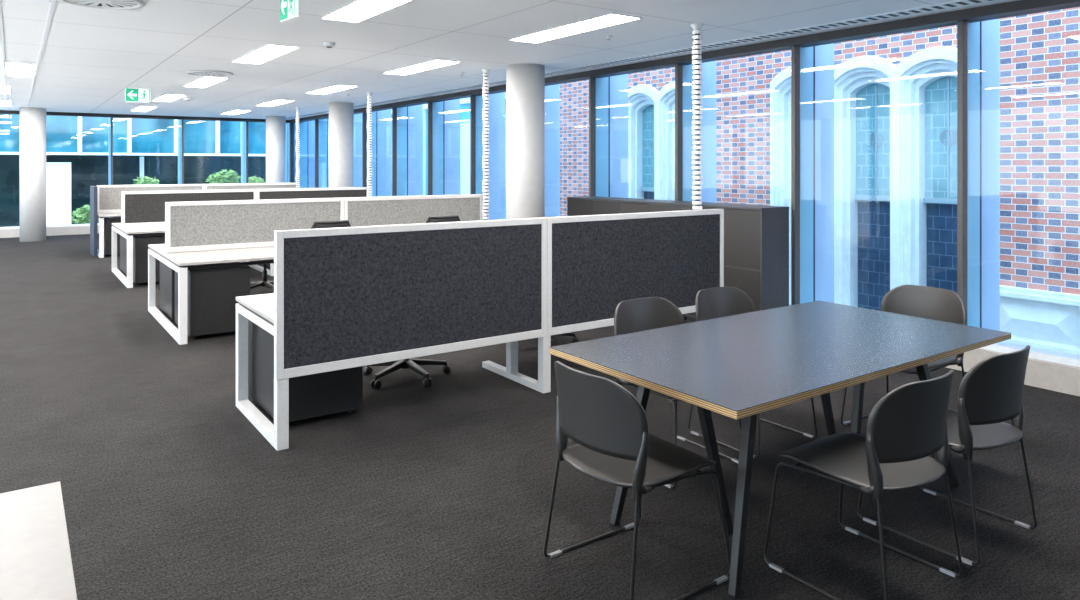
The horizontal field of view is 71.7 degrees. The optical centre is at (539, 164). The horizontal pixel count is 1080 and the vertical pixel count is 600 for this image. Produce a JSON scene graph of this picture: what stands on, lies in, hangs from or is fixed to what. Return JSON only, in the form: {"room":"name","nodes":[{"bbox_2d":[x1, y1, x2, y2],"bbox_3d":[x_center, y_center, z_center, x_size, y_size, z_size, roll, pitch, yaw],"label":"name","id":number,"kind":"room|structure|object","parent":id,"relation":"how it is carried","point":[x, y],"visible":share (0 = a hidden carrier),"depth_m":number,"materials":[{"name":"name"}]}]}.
{"room":"open-plan office","nodes":[
{"label":"open-plan office","id":0,"kind":"room"},
{"bbox_2d":[0,226,19,228],"bbox_3d":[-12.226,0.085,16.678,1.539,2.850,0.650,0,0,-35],"label":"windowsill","id":1,"kind":"structure","parent":0,"point":[12,227],"depth_m":16.63,"materials":[{"name":"metal"}]},
{"bbox_2d":[46,117,112,226],"bbox_3d":[-10.962,0.085,17.567,1.539,2.850,0.650,0,0,-35],"label":"window","id":2,"kind":"structure","parent":0,"point":[110,119],"depth_m":17.74,"materials":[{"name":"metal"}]},
{"bbox_2d":[178,119,183,183],"bbox_3d":[-9.699,0.085,18.457,1.539,2.850,0.650,0,0,-35],"label":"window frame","id":3,"kind":"structure","parent":0,"point":[180,122],"depth_m":18.73,"materials":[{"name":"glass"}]},
{"bbox_2d":[241,122,247,182],"bbox_3d":[-8.436,0.085,19.346,1.539,2.850,0.650,0,0,-35],"label":"window","id":4,"kind":"structure","parent":0,"point":[244,125],"depth_m":19.73,"materials":[{"name":"glass"}]},
{"bbox_2d":[286,123,290,182],"bbox_3d":[-7.342,0.085,20.116,1.124,2.850,0.650,0,0,-35],"label":"window","id":5,"kind":"structure","parent":0,"point":[288,161],"depth_m":20.33,"materials":[{"name":"glass"}]},
{"bbox_2d":[290,123,295,182],"bbox_3d":[-6.342,0.085,20.166,0.650,2.850,0.460,0,0,-35],"label":"window","id":6,"kind":"structure","parent":0,"point":[293,125],"depth_m":20.18,"materials":[{"name":"glass"}]},
{"bbox_2d":[296,120,314,187],"bbox_3d":[-5.763,0.085,19.345,0.650,2.850,1.537,0,0,-35],"label":"window","id":7,"kind":"structure","parent":0,"point":[307,129],"depth_m":19.93,"materials":[{"name":"glass"}]},
{"bbox_2d":[315,118,328,187],"bbox_3d":[-4.875,0.085,18.084,0.650,2.850,1.537,0,0,-35],"label":"window","id":8,"kind":"structure","parent":0,"point":[321,125],"depth_m":18.60,"materials":[{"name":"glass"}]},
{"bbox_2d":[354,113,361,186],"bbox_3d":[-3.987,0.085,16.822,0.650,2.850,1.537,0,0,-35],"label":"window","id":9,"kind":"structure","parent":0,"point":[357,117],"depth_m":17.53,"materials":[{"name":"glass"}]},
{"bbox_2d":[362,109,390,196],"bbox_3d":[-3.098,0.085,15.560,0.650,2.850,1.537,0,0,-35],"label":"window","id":10,"kind":"structure","parent":0,"point":[381,120],"depth_m":16.19,"materials":[{"name":"glass"}]},
{"bbox_2d":[392,104,422,195],"bbox_3d":[-2.210,0.085,14.299,0.650,2.850,1.537,0,0,-35],"label":"window","id":11,"kind":"structure","parent":0,"point":[407,122],"depth_m":14.89,"materials":[{"name":"glass"}]},
{"bbox_2d":[428,99,459,194],"bbox_3d":[-1.322,0.085,13.037,0.650,2.850,1.537,0,0,-35],"label":"window","id":12,"kind":"structure","parent":0,"point":[444,116],"depth_m":13.64,"materials":[{"name":"glass"}]},
{"bbox_2d":[470,92,504,219],"bbox_3d":[-0.433,0.085,11.775,0.650,2.850,1.537,0,0,-35],"label":"window","id":13,"kind":"structure","parent":0,"point":[496,103],"depth_m":12.41,"materials":[{"name":"glass"}]},
{"bbox_2d":[0,0,1017,119],"bbox_3d":[-4.543,-1.360,7.417,11.510,0.300,23.760,0,0,-35],"label":"ceiling","id":14,"kind":"structure","parent":0,"point":[90,56],"depth_m":7.26,"materials":[{"name":"paint"}]},
{"bbox_2d":[0,0,9,109],"bbox_3d":[-5.027,-1.206,6.979,0.025,0.008,23.200,0,0,-35],"label":"trim","id":15,"kind":"structure","parent":14,"relation":"attached to","point":[1,22],"depth_m":7.91,"materials":[{"name":"white metal"}]},
{"bbox_2d":[0,85,10,93],"bbox_3d":[-8.655,-1.207,11.945,0.324,0.006,1.524,0,0,-35],"label":"recessed light","id":16,"kind":"object","parent":14,"relation":"in","point":[2,87],"visible":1,"depth_m":11.93,"materials":[{"name":"white"}]},
{"bbox_2d":[0,100,11,105],"bbox_3d":[-10.498,-1.207,14.562,0.324,0.006,1.524,0,0,-35],"label":"recessed light","id":17,"kind":"object","parent":14,"relation":"in","point":[2,102],"visible":1,"depth_m":14.65,"materials":[{"name":"white plastic"}]},
{"bbox_2d":[6,63,36,76],"bbox_3d":[-6.621,-1.207,9.525,0.324,0.006,1.524,0,0,-35],"label":"recessed light","id":18,"kind":"object","parent":14,"relation":"in","point":[12,69],"visible":1,"depth_m":9.43,"materials":[{"name":"white"}]},
{"bbox_2d":[27,0,56,107],"bbox_3d":[-4.755,-1.206,7.170,0.030,0.008,23.200,0,0,-35],"label":"trim","id":19,"kind":"structure","parent":14,"relation":"attached to","point":[53,2],"depth_m":7.27,"materials":[{"name":"white metal"}]},
{"bbox_2d":[49,0,148,10],"bbox_3d":[-3.210,-1.199,5.445,0.600,0.022,0.600,0,0,-35],"label":"ceiling vent","id":20,"kind":"object","parent":14,"relation":"in","point":[132,5],"visible":1,"depth_m":5.54,"materials":[{"name":"white metal"}]},
{"bbox_2d":[125,85,149,101],"bbox_3d":[-6.084,-1.083,11.298,0.340,0.255,0.040,0,0,-39],"label":"exit sign","id":21,"kind":"object","parent":14,"relation":"hanging from","point":[131,94],"visible":1,"depth_m":11.28,"materials":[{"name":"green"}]},
{"bbox_2d":[126,102,159,104],"bbox_3d":[-7.708,-1.196,14.508,0.580,0.016,0.580,0,0,-35],"label":"ceiling vent","id":22,"kind":"object","parent":14,"relation":"in","point":[137,103],"visible":0.97,"depth_m":14.50,"materials":[{"name":"white metal"}]},
{"bbox_2d":[131,106,156,110],"bbox_3d":[-8.527,-1.207,16.071,0.324,0.006,1.524,0,0,-35],"label":"recessed light","id":23,"kind":"object","parent":14,"relation":"in","point":[140,108],"visible":1,"depth_m":15.95,"materials":[{"name":"white"}]},
{"bbox_2d":[0,110,288,122],"bbox_3d":[-11.317,-1.173,16.975,11.040,0.075,0.210,0,0,-35],"label":"trim","id":24,"kind":"structure","parent":14,"relation":"attached to","point":[1,111],"depth_m":18.06,"materials":[{"name":"black metal"}]},
{"bbox_2d":[152,94,185,101],"bbox_3d":[-6.714,-1.207,13.496,0.324,0.006,1.524,0,0,-35],"label":"recessed light","id":25,"kind":"object","parent":14,"relation":"in","point":[167,97],"visible":1,"depth_m":13.52,"materials":[{"name":"white plastic"}]},
{"bbox_2d":[184,76,228,87],"bbox_3d":[-4.901,-1.207,10.920,0.324,0.006,1.524,0,0,-35],"label":"recessed light","id":26,"kind":"object","parent":14,"relation":"in","point":[203,82],"visible":1,"depth_m":10.90,"materials":[{"name":"white plastic"}]},
{"bbox_2d":[186,70,233,76],"bbox_3d":[-4.328,-1.196,9.794,0.580,0.016,0.580,0,0,-35],"label":"ceiling vent","id":27,"kind":"object","parent":14,"relation":"in","point":[196,72],"visible":1,"depth_m":9.77,"materials":[{"name":"white metal"}]},
{"bbox_2d":[222,110,248,114],"bbox_3d":[-6.990,-1.207,17.154,0.324,0.006,1.524,0,0,-35],"label":"recessed light","id":28,"kind":"object","parent":14,"relation":"in","point":[234,112],"visible":1,"depth_m":17.16,"materials":[{"name":"white plastic"}]},
{"bbox_2d":[232,44,299,63],"bbox_3d":[-3.033,-1.207,8.199,0.324,0.006,1.524,0,0,-35],"label":"recessed light","id":29,"kind":"object","parent":14,"relation":"in","point":[268,52],"visible":1,"depth_m":8.14,"materials":[{"name":"white plastic"}]},
{"bbox_2d":[256,100,292,105],"bbox_3d":[-5.177,-1.207,14.578,0.324,0.006,1.524,0,0,-35],"label":"recessed light","id":30,"kind":"object","parent":14,"relation":"in","point":[276,102],"visible":1,"depth_m":14.62,"materials":[{"name":"white"}]},
{"bbox_2d":[280,0,298,21],"bbox_3d":[-1.644,-1.083,4.896,0.040,0.255,0.238,0,0,-41],"label":"exit sign","id":31,"kind":"object","parent":14,"relation":"hanging from","point":[289,9],"visible":1,"depth_m":4.88,"materials":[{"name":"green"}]},
{"bbox_2d":[323,42,334,47],"bbox_3d":[-2.089,-1.187,7.396,0.120,0.046,0.120,0,0,-35],"label":"smoke detector","id":32,"kind":"object","parent":14,"relation":"attached to","point":[326,44],"visible":1,"depth_m":7.36,"materials":[{"name":"white plastic"}]},
{"bbox_2d":[307,85,357,93],"bbox_3d":[-3.363,-1.207,12.002,0.324,0.006,1.524,0,0,-35],"label":"recessed light","id":33,"kind":"object","parent":14,"relation":"in","point":[335,88],"visible":1,"depth_m":11.93,"materials":[{"name":"white plastic"}]},
{"bbox_2d":[320,0,411,22],"bbox_3d":[-1.236,-1.207,5.612,0.324,0.006,1.524,0,0,-35],"label":"recessed light","id":34,"kind":"object","parent":14,"relation":"in","point":[357,11],"visible":1,"depth_m":5.82,"materials":[{"name":"white plastic"}]},
{"bbox_2d":[384,59,459,74],"bbox_3d":[-1.496,-1.207,9.281,0.324,0.006,1.524,0,0,-35],"label":"recessed light","id":35,"kind":"object","parent":14,"relation":"in","point":[436,63],"visible":1,"depth_m":9.24,"materials":[{"name":"white plastic"}]},
{"bbox_2d":[354,79,505,107],"bbox_3d":[-2.158,-1.208,13.111,0.242,0.005,6.150,0,0,-35],"label":"ceiling vent","id":36,"kind":"object","parent":14,"relation":"in","point":[501,81],"depth_m":12.59,"materials":[{"name":"white metal"}]},
{"bbox_2d":[509,13,641,42],"bbox_3d":[0.268,-1.207,6.671,0.324,0.006,1.524,0,0,-35],"label":"recessed light","id":37,"kind":"object","parent":14,"relation":"in","point":[611,19],"visible":1,"depth_m":6.59,"materials":[{"name":"white plastic"}]},
{"bbox_2d":[545,47,693,75],"bbox_3d":[0.825,-1.208,8.867,0.237,0.005,2.811,0,0,-35],"label":"ceiling vent","id":38,"kind":"object","parent":14,"relation":"in","point":[685,50],"depth_m":8.70,"materials":[{"name":"white metal"}]},
{"bbox_2d":[289,0,1079,122],"bbox_3d":[0.016,-1.173,10.651,0.210,0.075,23.400,0,0,-35],"label":"trim","id":39,"kind":"structure","parent":14,"relation":"attached to","point":[1020,7],"depth_m":6.98,"materials":[{"name":"black"}]},
{"bbox_2d":[700,0,999,49],"bbox_3d":[2.441,-1.208,6.577,0.240,0.005,2.872,0,0,-35],"label":"ceiling vent","id":40,"kind":"object","parent":14,"relation":"in","point":[927,9],"depth_m":6.29,"materials":[{"name":"white metal"}]},
{"bbox_2d":[0,234,1079,599],"bbox_3d":[-3.014,1.735,8.579,7.550,0.250,23.500,0,0,-35],"label":"floor","id":41,"kind":"structure","parent":0,"point":[442,490],"depth_m":3.69,"materials":[{"name":"carpet"}]},
{"bbox_2d":[20,107,45,241],"bbox_3d":[-10.784,0.200,15.889,0.470,2.820,0.470,0,0,-35],"label":"column","id":42,"kind":"structure","parent":41,"relation":"on","point":[32,119],"depth_m":15.69,"materials":[{"name":"paint"}]},
{"bbox_2d":[0,481,76,599],"bbox_3d":[-1.587,1.245,1.047,1.600,0.730,1.400,0,0,-35],"label":"desk","id":43,"kind":"object","parent":41,"relation":"on","point":[36,562],"visible":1,"depth_m":1.72,"materials":[{"name":"white laminate"}]},
{"bbox_2d":[0,225,98,237],"bbox_3d":[-11.277,1.515,16.936,11.060,0.190,0.060,0,0,-35],"label":"baseboard","id":44,"kind":"structure","parent":41,"relation":"on","point":[71,230],"depth_m":17.07,"materials":[{"name":"white paint"}]},
{"bbox_2d":[90,186,97,256],"bbox_3d":[-7.998,0.995,13.387,0.055,1.230,0.800,0,0,-35],"label":"end panel","id":45,"kind":"object","parent":41,"relation":"on","point":[93,189],"visible":1,"depth_m":13.08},
{"bbox_2d":[98,212,120,257],"bbox_3d":[-6.654,1.245,14.773,3.710,0.730,1.920,0,0,-35],"label":"desk","id":46,"kind":"object","parent":41,"relation":"on","point":[117,215],"visible":0.17,"depth_m":12.96,"materials":[{"name":"white metal"}]},
{"bbox_2d":[98,212,120,216],"bbox_3d":[-7.127,0.892,13.846,1.868,0.025,0.948,0,0,-35],"label":"countertop","id":47,"kind":"structure","parent":46,"relation":"on","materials":[{"name":"white laminate"}]},
{"bbox_2d":[97,184,204,212],"bbox_3d":[-7.394,0.626,14.252,1.838,0.506,0.050,0,0,-35],"label":"privacy screen","id":48,"kind":"object","parent":46,"relation":"on","point":[109,196],"visible":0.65,"depth_m":13.91,"materials":[{"name":"grey fabric"}]},
{"bbox_2d":[205,183,296,189],"bbox_3d":[-5.889,0.626,15.312,1.838,0.506,0.050,0,0,-35],"label":"privacy screen","id":49,"kind":"object","parent":46,"relation":"on","point":[229,185],"visible":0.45,"depth_m":15.26,"materials":[{"name":"grey fabric"}]},
{"bbox_2d":[295,107,299,187],"bbox_3d":[-5.095,-0.165,15.712,0.140,2.090,0.140,0,0,-35],"label":"cable riser","id":50,"kind":"object","parent":46,"relation":"on","point":[297,120],"visible":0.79,"depth_m":15.68,"materials":[{"name":"white plastic"}]},
{"bbox_2d":[104,217,120,256],"bbox_3d":[-7.596,1.288,13.523,0.530,0.645,0.800,0,0,-35],"label":"pedestal","id":51,"kind":"object","parent":41,"relation":"on","point":[108,225],"visible":0.41,"depth_m":13.09,"materials":[{"name":"metal"}]},
{"bbox_2d":[120,235,126,274],"bbox_3d":[-5.920,1.288,11.144,0.530,0.645,0.800,0,0,-35],"label":"pedestal","id":52,"kind":"object","parent":41,"relation":"on","point":[123,241],"visible":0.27,"depth_m":10.93,"materials":[{"name":"metal"}]},
{"bbox_2d":[131,233,164,285],"bbox_3d":[-5.367,1.288,10.359,0.530,0.645,0.800,0,0,-35],"label":"pedestal","id":53,"kind":"object","parent":41,"relation":"on","point":[140,244],"visible":0.41,"depth_m":9.94,"materials":[{"name":"metal"}]},
{"bbox_2d":[160,261,174,318],"bbox_3d":[-3.756,1.288,8.069,0.530,0.645,0.800,0,0,-35],"label":"pedestal","id":54,"kind":"object","parent":41,"relation":"on","point":[167,275],"visible":0.23,"depth_m":7.80,"materials":[{"name":"metal"}]},
{"bbox_2d":[112,223,273,287],"bbox_3d":[-4.426,1.245,11.609,3.710,0.730,1.920,0,0,-35],"label":"desk","id":55,"kind":"object","parent":41,"relation":"on","point":[126,232],"visible":0.32,"depth_m":10.19,"materials":[{"name":"white metal"}]},
{"bbox_2d":[112,223,164,228],"bbox_3d":[-5.458,0.892,11.476,1.868,0.025,0.948,0,0,-35],"label":"countertop","id":56,"kind":"structure","parent":55,"relation":"on","point":[117,225],"depth_m":11.03,"materials":[{"name":"white laminate"}]},
{"bbox_2d":[119,226,164,233],"bbox_3d":[-4.899,0.892,10.681,1.868,0.025,0.948,0,0,-35],"label":"countertop","id":57,"kind":"structure","parent":55,"relation":"on","point":[143,229],"depth_m":10.19,"materials":[{"name":"white laminate"}]},
{"bbox_2d":[121,189,256,226],"bbox_3d":[-5.165,0.626,11.088,1.838,0.506,0.050,0,0,-35],"label":"privacy screen","id":58,"kind":"object","parent":55,"relation":"on","point":[138,208],"visible":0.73,"depth_m":10.81,"materials":[{"name":"grey fabric"}]},
{"bbox_2d":[257,187,367,199],"bbox_3d":[-3.661,0.626,12.147,1.838,0.506,0.050,0,0,-35],"label":"privacy screen","id":59,"kind":"object","parent":55,"relation":"on","point":[339,192],"visible":0.43,"depth_m":12.09,"materials":[{"name":"grey fabric"}]},
{"bbox_2d":[366,93,372,196],"bbox_3d":[-2.861,-0.165,12.540,0.140,2.090,0.140,0,0,-35],"label":"cable riser","id":60,"kind":"object","parent":55,"relation":"on","point":[369,123],"visible":0.82,"depth_m":12.51,"materials":[{"name":"white plastic"}]},
{"bbox_2d":[148,244,273,344],"bbox_3d":[-2.261,1.245,8.535,3.710,0.730,1.920,0,0,-35],"label":"desk","id":61,"kind":"object","parent":41,"relation":"on","point":[179,262],"visible":0.31,"depth_m":7.18,"materials":[{"name":"white metal"}]},
{"bbox_2d":[148,244,238,254],"bbox_3d":[-3.294,0.892,8.402,1.868,0.025,0.948,0,0,-35],"label":"countertop","id":62,"kind":"structure","parent":61,"relation":"on","point":[159,248],"depth_m":7.97,"materials":[{"name":"white laminate"}]},
{"bbox_2d":[162,246,273,265],"bbox_3d":[-2.734,0.892,7.607,1.868,0.025,0.948,0,0,-35],"label":"countertop","id":63,"kind":"structure","parent":61,"relation":"on","point":[257,253],"depth_m":7.18,"materials":[{"name":"white laminate"}]},
{"bbox_2d":[165,198,343,252],"bbox_3d":[-3.001,0.626,8.014,1.838,0.506,0.050,0,0,-35],"label":"privacy screen","id":64,"kind":"object","parent":61,"relation":"on","point":[230,224],"visible":0.77,"depth_m":7.86,"materials":[{"name":"grey fabric"}]},
{"bbox_2d":[344,194,482,226],"bbox_3d":[-1.496,0.626,9.073,1.838,0.506,0.050,0,0,-35],"label":"privacy screen","id":65,"kind":"object","parent":61,"relation":"on","point":[385,210],"visible":0.52,"depth_m":8.99,"materials":[{"name":"grey fabric"}]},
{"bbox_2d":[482,69,489,219],"bbox_3d":[-0.685,-0.165,9.449,0.140,2.090,0.140,0,0,-35],"label":"cable riser","id":66,"kind":"object","parent":61,"relation":"on","point":[485,88],"visible":0.88,"depth_m":9.42,"materials":[{"name":"white plastic"}]},
{"bbox_2d":[175,262,249,339],"bbox_3d":[-3.203,1.288,7.284,0.530,0.645,0.800,0,0,-35],"label":"pedestal","id":67,"kind":"object","parent":41,"relation":"on","point":[212,293],"visible":0.62,"depth_m":6.94,"materials":[{"name":"metal"}]},
{"bbox_2d":[250,259,273,292],"bbox_3d":[-3.498,1.067,9.477,0.713,1.085,0.668,0,0,43],"label":"office chair","id":68,"kind":"object","parent":41,"relation":"on","point":[264,283],"visible":0.18,"depth_m":9.43,"materials":[{"name":"black plastic"}]},
{"bbox_2d":[266,116,285,182],"bbox_3d":[-6.581,0.200,18.604,0.470,2.820,0.470,0,0,-35],"label":"column","id":69,"kind":"structure","parent":41,"relation":"on","point":[275,125],"depth_m":18.41,"materials":[{"name":"paint"}]},
{"bbox_2d":[248,319,362,421],"bbox_3d":[-1.585,1.288,4.987,0.530,0.645,0.800,0,0,-35],"label":"pedestal","id":70,"kind":"object","parent":41,"relation":"on","point":[331,392],"visible":0.49,"depth_m":4.72,"materials":[{"name":"metal"}]},
{"bbox_2d":[311,220,350,228],"bbox_3d":[-2.152,1.067,7.298,0.668,1.085,0.713,0,0,-38],"label":"office chair","id":71,"kind":"object","parent":41,"relation":"on","point":[341,223],"visible":0.05,"depth_m":7.01,"materials":[{"name":"black plastic"}]},
{"bbox_2d":[329,102,353,187],"bbox_3d":[-3.878,0.200,14.575,0.470,2.820,0.470,0,0,-35],"label":"column","id":72,"kind":"structure","parent":41,"relation":"on","point":[341,114],"depth_m":14.37,"materials":[{"name":"paint"}]},
{"bbox_2d":[236,293,550,450],"bbox_3d":[-0.239,1.245,5.664,3.710,0.730,0.962,0,0,-35],"label":"desk","id":73,"kind":"object","parent":41,"relation":"on","point":[259,309],"visible":0.41,"depth_m":4.94,"materials":[{"name":"white laminate"}]},
{"bbox_2d":[236,293,273,323],"bbox_3d":[-1.008,0.892,5.156,1.868,0.025,0.907,0,0,-35],"label":"countertop","id":74,"kind":"structure","parent":73,"relation":"on","point":[261,304],"depth_m":4.75,"materials":[{"name":"white laminate"}]},
{"bbox_2d":[274,217,546,379],"bbox_3d":[-0.731,0.791,4.759,1.873,0.837,0.050,0,0,-35],"label":"privacy screen","id":75,"kind":"object","parent":73,"relation":"attached to","point":[345,297],"visible":1,"depth_m":4.65,"materials":[{"name":"grey fabric"}]},
{"bbox_2d":[544,209,723,335],"bbox_3d":[0.792,0.791,5.832,1.848,0.837,0.050,0,0,-35],"label":"privacy screen","id":76,"kind":"object","parent":73,"relation":"attached to","point":[596,263],"visible":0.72,"depth_m":5.70,"materials":[{"name":"grey fabric"}]},
{"bbox_2d":[691,23,703,209],"bbox_3d":[1.351,-0.165,6.418,0.140,2.090,0.140,0,0,-35],"label":"cable riser","id":77,"kind":"object","parent":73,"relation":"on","point":[697,27],"visible":0.64,"depth_m":6.39,"materials":[{"name":"white plastic"}]},
{"bbox_2d":[363,358,450,387],"bbox_3d":[-1.028,1.067,5.677,0.668,1.085,0.713,0,0,-41],"label":"office chair","id":78,"kind":"object","parent":41,"relation":"on","point":[413,364],"visible":0.16,"depth_m":5.59,"materials":[{"name":"black plastic"}]},
{"bbox_2d":[426,215,460,222],"bbox_3d":[-1.156,1.067,8.000,0.668,1.085,0.713,0,0,-32],"label":"office chair","id":79,"kind":"object","parent":41,"relation":"on","point":[454,218],"visible":0.09,"depth_m":7.69,"materials":[{"name":"black plastic"}]},
{"bbox_2d":[506,64,544,218],"bbox_3d":[-0.178,0.200,9.146,0.470,2.820,0.470,0,0,-35],"label":"column","id":80,"kind":"structure","parent":41,"relation":"on","point":[525,83],"depth_m":8.94,"materials":[{"name":"paint"}]},
{"bbox_2d":[551,332,577,346],"bbox_3d":[-0.008,1.067,6.737,0.668,1.085,0.713,0,0,-21],"label":"office chair","id":81,"kind":"object","parent":41,"relation":"on","point":[574,339],"visible":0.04,"depth_m":6.71,"materials":[{"name":"black plastic"}]},
{"bbox_2d":[567,196,637,215],"bbox_3d":[0.786,1.004,9.053,0.411,1.212,0.986,0,0,-35],"label":"storage cabinet","id":82,"kind":"object","parent":41,"relation":"on","point":[580,205],"visible":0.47,"depth_m":8.96,"materials":[{"name":"metal"}]},
{"bbox_2d":[544,361,730,599],"bbox_3d":[0.365,1.190,2.972,0.577,0.839,0.542,0,0,-35],"label":"chair","id":83,"kind":"object","parent":41,"relation":"on","point":[608,424],"visible":1,"depth_m":2.81,"materials":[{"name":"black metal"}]},
{"bbox_2d":[620,199,708,319],"bbox_3d":[1.359,1.004,8.240,0.411,1.212,0.986,0,0,-35],"label":"storage cabinet","id":84,"kind":"object","parent":41,"relation":"on","point":[632,205],"visible":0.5,"depth_m":8.17,"materials":[{"name":"metal"}]},
{"bbox_2d":[614,297,740,487],"bbox_3d":[0.723,1.190,4.081,0.542,0.839,0.577,0,0,-35],"label":"chair","id":85,"kind":"object","parent":41,"relation":"on","point":[640,314],"visible":0.34,"depth_m":4.29,"materials":[{"name":"grey plastic"}]},
{"bbox_2d":[683,202,788,321],"bbox_3d":[1.931,1.004,7.426,0.411,1.212,0.986,0,0,-35],"label":"storage cabinet","id":86,"kind":"object","parent":41,"relation":"on","point":[756,237],"visible":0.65,"depth_m":7.06,"materials":[{"name":"metal"}]},
{"bbox_2d":[688,286,817,457],"bbox_3d":[1.248,1.190,4.463,0.542,0.839,0.577,0,0,-35],"label":"chair","id":87,"kind":"object","parent":41,"relation":"on","point":[717,302],"visible":0.38,"depth_m":4.67,"materials":[{"name":"grey plastic"}]},
{"bbox_2d":[549,301,1010,596],"bbox_3d":[1.240,1.242,3.711,2.130,0.747,1.130,0,0,-35],"label":"meeting table","id":88,"kind":"object","parent":41,"relation":"on","point":[745,365],"visible":0.85,"depth_m":3.40,"materials":[{"name":"grey laminate"}]},
{"bbox_2d":[764,370,962,599],"bbox_3d":[1.286,1.190,2.941,0.542,0.839,0.577,0,0,-35],"label":"chair","id":89,"kind":"object","parent":41,"relation":"on","point":[907,425],"visible":1,"depth_m":2.74,"materials":[{"name":"grey plastic"}]},
{"bbox_2d":[840,285,966,424],"bbox_3d":[2.242,1.190,4.563,0.577,0.839,0.542,0,0,-35],"label":"chair","id":90,"kind":"object","parent":41,"relation":"on","point":[933,303],"visible":0.35,"depth_m":4.69,"materials":[{"name":"grey plastic"}]},
{"bbox_2d":[857,345,1036,565],"bbox_3d":[1.831,1.190,3.331,0.542,0.839,0.577,0,0,-35],"label":"chair","id":91,"kind":"object","parent":41,"relation":"on","point":[990,394],"visible":0.74,"depth_m":3.07,"materials":[{"name":"grey plastic"}]},
{"bbox_2d":[946,348,1079,395],"bbox_3d":[-0.021,1.515,10.607,0.060,0.190,23.370,0,0,-35],"label":"baseboard","id":92,"kind":"structure","parent":41,"relation":"on","point":[1063,378],"depth_m":5.37,"materials":[{"name":"white paint"}]},
{"bbox_2d":[545,84,559,216],"bbox_3d":[0.455,0.085,10.514,0.650,2.850,1.537,0,0,-35],"label":"window","id":93,"kind":"structure","parent":0,"point":[552,92],"depth_m":11.22,"materials":[{"name":"glass"}]},
{"bbox_2d":[589,74,627,197],"bbox_3d":[1.343,0.085,9.252,0.650,2.850,1.537,0,0,-35],"label":"window","id":94,"kind":"structure","parent":0,"point":[608,96],"depth_m":9.85,"materials":[{"name":"glass"}]},
{"bbox_2d":[675,61,790,305],"bbox_3d":[2.232,0.085,7.990,0.650,2.850,1.537,0,0,-35],"label":"window","id":95,"kind":"structure","parent":0,"point":[684,74],"depth_m":8.54,"materials":[{"name":"glass"}]},
{"bbox_2d":[791,43,833,304],"bbox_3d":[3.120,0.085,6.729,0.650,2.850,1.537,0,0,-35],"label":"window","id":96,"kind":"structure","parent":0,"point":[812,68],"depth_m":7.30,"materials":[{"name":"glass"}]},
{"bbox_2d":[957,19,1079,366],"bbox_3d":[4.008,0.085,5.467,0.650,2.850,1.537,0,0,-35],"label":"window","id":97,"kind":"structure","parent":0,"point":[978,43],"depth_m":6.03,"materials":[{"name":"glass"}]},
{"label":"outside","id":98,"kind":"structure","parent":0,"visible":0},
{"bbox_3d":[-11.514,2.960,16.353,80.000,0.300,80.000,0,0,-35],"label":"ground","id":99,"kind":"structure","parent":98,"visible":0},
{"bbox_2d":[70,205,98,223],"bbox_3d":[-14.011,2.013,23.141,0.889,1.594,0.902,0,0,9],"label":"shrub","id":100,"kind":"object","parent":99,"relation":"on","point":[82,213],"visible":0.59,"depth_m":22.93,"materials":[{"name":"green plant"}]},
{"bbox_2d":[0,114,265,226],"bbox_3d":[-21.164,-4.790,26.583,28.000,15.200,6.160,0,0,-35],"label":"glass building","id":101,"kind":"structure","parent":99,"relation":"on","point":[76,146],"depth_m":27.55,"materials":[{"name":"glass"}]},
{"bbox_2d":[133,176,159,184],"bbox_3d":[-12.938,1.580,24.525,1.020,2.460,1.023,0,0,-35],"label":"shrub","id":102,"kind":"object","parent":99,"relation":"on","point":[145,180],"visible":0.26,"depth_m":24.41,"materials":[{"name":"green plant"}]},
{"bbox_2d":[205,169,240,183],"bbox_3d":[-11.144,1.456,26.404,1.345,2.709,1.315,0,0,-10],"label":"shrub","id":103,"kind":"object","parent":99,"relation":"on","point":[229,176],"visible":0.38,"depth_m":26.29,"materials":[{"name":"green plant"}]},
{"bbox_2d":[248,176,265,182],"bbox_3d":[-10.486,1.591,27.477,0.853,2.438,0.802,0,0,20],"label":"shrub","id":104,"kind":"object","parent":99,"relation":"on","point":[256,179],"visible":0.16,"depth_m":27.38,"materials":[{"name":"green plant"}]},
{"bbox_2d":[391,92,505,218],"bbox_3d":[-2.345,-3.790,23.176,3.150,13.200,15.400,0,0,-35],"label":"glass building","id":105,"kind":"structure","parent":99,"relation":"on","point":[464,102],"depth_m":20.36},
{"bbox_2d":[560,7,1079,354],"bbox_3d":[5.268,-2.290,8.815,0.635,10.200,16.350,0,0,-35],"label":"brick building","id":106,"kind":"structure","parent":99,"relation":"on","point":[895,95],"depth_m":9.47,"materials":[{"name":"brick"}]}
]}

